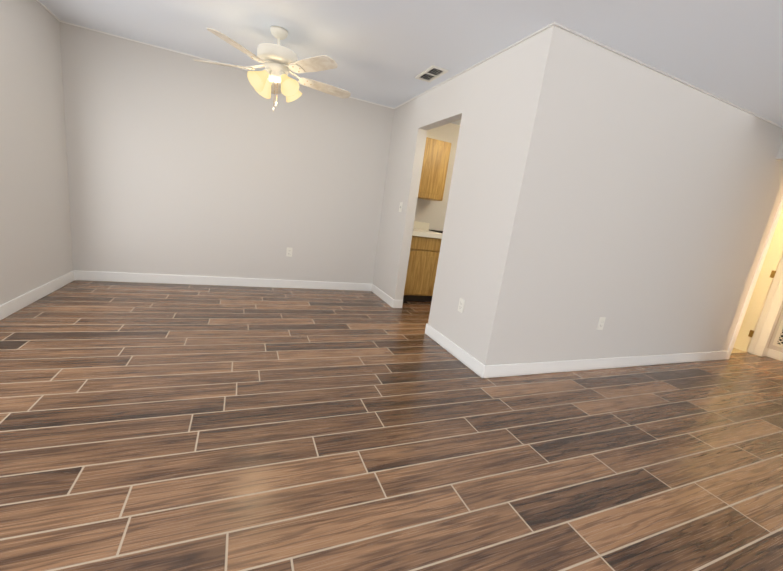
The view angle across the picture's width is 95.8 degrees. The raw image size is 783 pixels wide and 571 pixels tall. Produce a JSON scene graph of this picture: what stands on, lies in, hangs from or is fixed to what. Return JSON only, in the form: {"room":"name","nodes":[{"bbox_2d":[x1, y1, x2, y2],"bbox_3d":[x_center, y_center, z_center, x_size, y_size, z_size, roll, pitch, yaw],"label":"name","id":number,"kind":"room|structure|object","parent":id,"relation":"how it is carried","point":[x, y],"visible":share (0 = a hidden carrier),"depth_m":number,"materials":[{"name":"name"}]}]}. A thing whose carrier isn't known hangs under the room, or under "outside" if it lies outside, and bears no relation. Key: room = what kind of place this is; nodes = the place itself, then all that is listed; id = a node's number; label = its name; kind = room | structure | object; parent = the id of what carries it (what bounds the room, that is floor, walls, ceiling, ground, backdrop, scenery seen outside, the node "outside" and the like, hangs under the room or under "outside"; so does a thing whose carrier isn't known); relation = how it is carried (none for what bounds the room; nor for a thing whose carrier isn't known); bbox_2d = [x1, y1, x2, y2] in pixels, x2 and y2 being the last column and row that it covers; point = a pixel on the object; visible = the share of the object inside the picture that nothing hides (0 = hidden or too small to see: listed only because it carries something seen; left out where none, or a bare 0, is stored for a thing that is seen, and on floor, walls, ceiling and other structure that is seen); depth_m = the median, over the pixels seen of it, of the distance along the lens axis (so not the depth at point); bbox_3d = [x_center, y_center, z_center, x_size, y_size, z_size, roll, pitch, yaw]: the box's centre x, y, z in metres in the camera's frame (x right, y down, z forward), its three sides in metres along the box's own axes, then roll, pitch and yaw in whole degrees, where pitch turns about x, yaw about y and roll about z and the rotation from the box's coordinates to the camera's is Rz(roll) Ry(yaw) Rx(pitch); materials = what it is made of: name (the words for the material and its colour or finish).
{"room":"empty living room","nodes":[
{"label":"empty living room","id":0,"kind":"room"},
{"bbox_2d":[0,0,75,304],"bbox_3d":[-1.840,-0.336,0.116,0.115,2.440,7.480,3,13,-23],"label":"wall","id":1,"kind":"structure","parent":0,"point":[36,189],"depth_m":2.90,"materials":[{"name":"white paint"}]},
{"bbox_2d":[0,270,75,319],"bbox_3d":[-1.958,0.784,0.437,0.014,0.105,7.370,3,13,-23],"label":"baseboard","id":2,"kind":"structure","parent":1,"relation":"attached to","point":[14,305],"depth_m":3.00,"materials":[{"name":"white wood"}]},
{"bbox_2d":[60,22,391,283],"bbox_3d":[0.692,-1.083,5.234,8.765,2.440,0.115,3,13,-23],"label":"wall","id":3,"kind":"structure","parent":0,"point":[177,165],"depth_m":3.98,"materials":[{"name":"white paint"}]},
{"bbox_2d":[76,270,371,290],"bbox_3d":[-1.799,-0.039,4.393,3.325,0.105,0.018,3,13,-23],"label":"baseboard","id":4,"kind":"structure","parent":3,"relation":"attached to","point":[80,275],"depth_m":4.24,"materials":[{"name":"white wood"}]},
{"bbox_2d":[286,247,292,256],"bbox_3d":[-1.301,-0.425,4.504,0.072,0.116,0.008,3,13,-23],"label":"electrical outlet","id":5,"kind":"object","parent":3,"relation":"attached to","point":[289,252],"visible":1,"depth_m":4.50,"materials":[{"name":"white plastic"}]},
{"bbox_2d":[413,221,429,228],"bbox_3d":[0.253,-0.869,5.028,0.636,0.106,0.020,3,13,-23],"label":"backsplash","id":6,"kind":"structure","parent":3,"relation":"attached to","point":[417,225],"depth_m":5.09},
{"bbox_2d":[0,280,782,570],"bbox_3d":[1.868,0.988,2.329,8.950,0.060,8.170,3,13,-23],"label":"floor","id":7,"kind":"structure","parent":0,"point":[163,427],"depth_m":1.78,"materials":[{"name":"brown tile"}]},
{"bbox_2d":[403,237,440,301],"bbox_3d":[0.277,-0.263,4.886,0.616,0.884,0.586,3,13,-23],"label":"base cabinet","id":8,"kind":"object","parent":7,"relation":"on","point":[423,261],"depth_m":4.63,"materials":[{"name":"brown wood"}]},
{"bbox_2d":[412,229,442,240],"bbox_3d":[0.353,-0.717,4.782,0.636,0.060,0.610,3,13,-23],"label":"countertop","id":9,"kind":"structure","parent":8,"relation":"on","point":[416,232],"depth_m":4.53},
{"bbox_2d":[39,0,782,125],"bbox_3d":[2.201,-1.445,1.810,8.950,0.080,8.170,3,13,-23],"label":"ceiling","id":10,"kind":"structure","parent":0,"point":[384,52],"depth_m":2.58,"materials":[{"name":"white paint"}]},
{"bbox_2d":[193,26,350,111],"bbox_3d":[-0.939,-1.755,2.940,1.287,0.617,1.265,3,13,-23],"label":"ceiling fan","id":11,"kind":"object","parent":10,"relation":"hanging from","point":[278,61],"visible":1,"depth_m":2.81,"materials":[{"name":"white metal"}]},
{"bbox_2d":[36,0,782,128],"bbox_3d":[1.296,-1.395,1.218,6.425,0.011,7.370,3,13,-23],"label":"crown molding","id":12,"kind":"structure","parent":10,"relation":"attached to","point":[604,46],"depth_m":2.93,"materials":[{"name":"white"}]},
{"bbox_2d":[415,65,448,82],"bbox_3d":[0.368,-1.962,3.285,0.160,0.014,0.360,3,13,-23],"label":"ceiling vent","id":13,"kind":"object","parent":10,"relation":"in","point":[431,73],"visible":0.98,"depth_m":3.27,"materials":[{"name":"white metal"}]},
{"bbox_2d":[418,137,450,200],"bbox_3d":[0.403,-1.556,4.728,0.616,0.750,0.336,3,13,-23],"label":"upper cabinet","id":14,"kind":"object","parent":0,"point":[437,152],"depth_m":4.62,"materials":[{"name":"brown wood"}]},
{"bbox_2d":[372,33,539,357],"bbox_3d":[0.401,-0.800,3.726,0.115,2.440,2.490,3,13,-23],"label":"wall","id":15,"kind":"structure","parent":0,"point":[488,98],"depth_m":3.10,"materials":[{"name":"white paint"}]},
{"bbox_2d":[372,284,395,307],"bbox_3d":[-0.122,0.130,4.676,0.014,0.105,0.797,3,13,-23],"label":"baseboard","id":16,"kind":"structure","parent":15,"relation":"attached to","point":[386,298],"depth_m":4.59,"materials":[{"name":"white wood"}]},
{"bbox_2d":[425,323,483,375],"bbox_3d":[0.525,0.545,3.145,0.018,0.105,0.937,3,13,-23],"label":"baseboard","id":17,"kind":"structure","parent":15,"relation":"attached to","point":[468,360],"depth_m":3.07,"materials":[{"name":"white wood"}]},
{"bbox_2d":[458,298,464,312],"bbox_3d":[0.595,0.170,3.024,0.008,0.116,0.072,3,13,-23],"label":"outlet","id":18,"kind":"object","parent":15,"relation":"attached to","point":[461,304],"visible":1,"depth_m":3.02,"materials":[{"name":"white plastic"}]},
{"bbox_2d":[476,25,782,364],"bbox_3d":[2.250,-0.423,3.140,3.070,2.440,0.115,3,13,-23],"label":"wall","id":19,"kind":"structure","parent":0,"point":[590,184],"depth_m":2.86,"materials":[{"name":"white paint"}]},
{"bbox_2d":[597,317,605,329],"bbox_3d":[1.842,0.334,3.103,0.072,0.116,0.008,3,13,-23],"label":"electrical outlet","id":20,"kind":"object","parent":19,"relation":"attached to","point":[601,322],"visible":1,"depth_m":3.10,"materials":[{"name":"white plastic"}]},
{"bbox_2d":[480,351,728,377],"bbox_3d":[2.285,0.732,3.395,3.457,0.105,0.014,3,13,-23],"label":"baseboard","id":21,"kind":"structure","parent":19,"relation":"attached to","point":[501,370],"depth_m":3.17,"materials":[{"name":"white wood"}]},
{"bbox_2d":[731,348,746,353],"bbox_3d":[3.828,0.493,5.742,2.485,0.006,2.905,3,13,-23],"label":"bedroom floor","id":22,"kind":"structure","parent":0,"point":[734,350],"depth_m":4.50,"materials":[{"name":"beige carpet"}]},
{"bbox_2d":[712,144,782,351],"bbox_3d":[4.624,0.230,1.604,0.115,2.440,4.735,3,13,-23],"label":"wall","id":23,"kind":"structure","parent":0,"point":[769,206],"depth_m":3.80,"materials":[{"name":"white paint"}]},
{"bbox_2d":[726,195,782,358],"bbox_3d":[4.381,-0.175,4.105,0.877,2.126,0.147,3,13,-23],"label":"door frame","id":24,"kind":"structure","parent":23,"relation":"attached to","point":[766,324],"depth_m":4.30,"materials":[{"name":"white wood"}]},
{"bbox_2d":[733,209,782,351],"bbox_3d":[4.536,-0.236,4.625,0.175,2.053,0.737,3,13,-23],"label":"bedroom door","id":25,"kind":"structure","parent":23,"relation":"in","point":[773,257],"depth_m":4.40,"materials":[{"name":"beige paint"}]},
{"bbox_2d":[764,348,782,360],"bbox_3d":[4.894,0.949,4.047,0.040,0.105,0.920,3,13,-23],"label":"baseboard","id":26,"kind":"structure","parent":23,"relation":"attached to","point":[771,353],"depth_m":4.39,"materials":[{"name":"white wood"}]},
{"bbox_2d":[772,318,782,347],"bbox_3d":[4.872,0.509,4.176,0.014,0.580,0.400,3,13,-23],"label":"air vent","id":27,"kind":"object","parent":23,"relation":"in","point":[778,340],"visible":1,"depth_m":4.36,"materials":[{"name":"white"}]}
]}

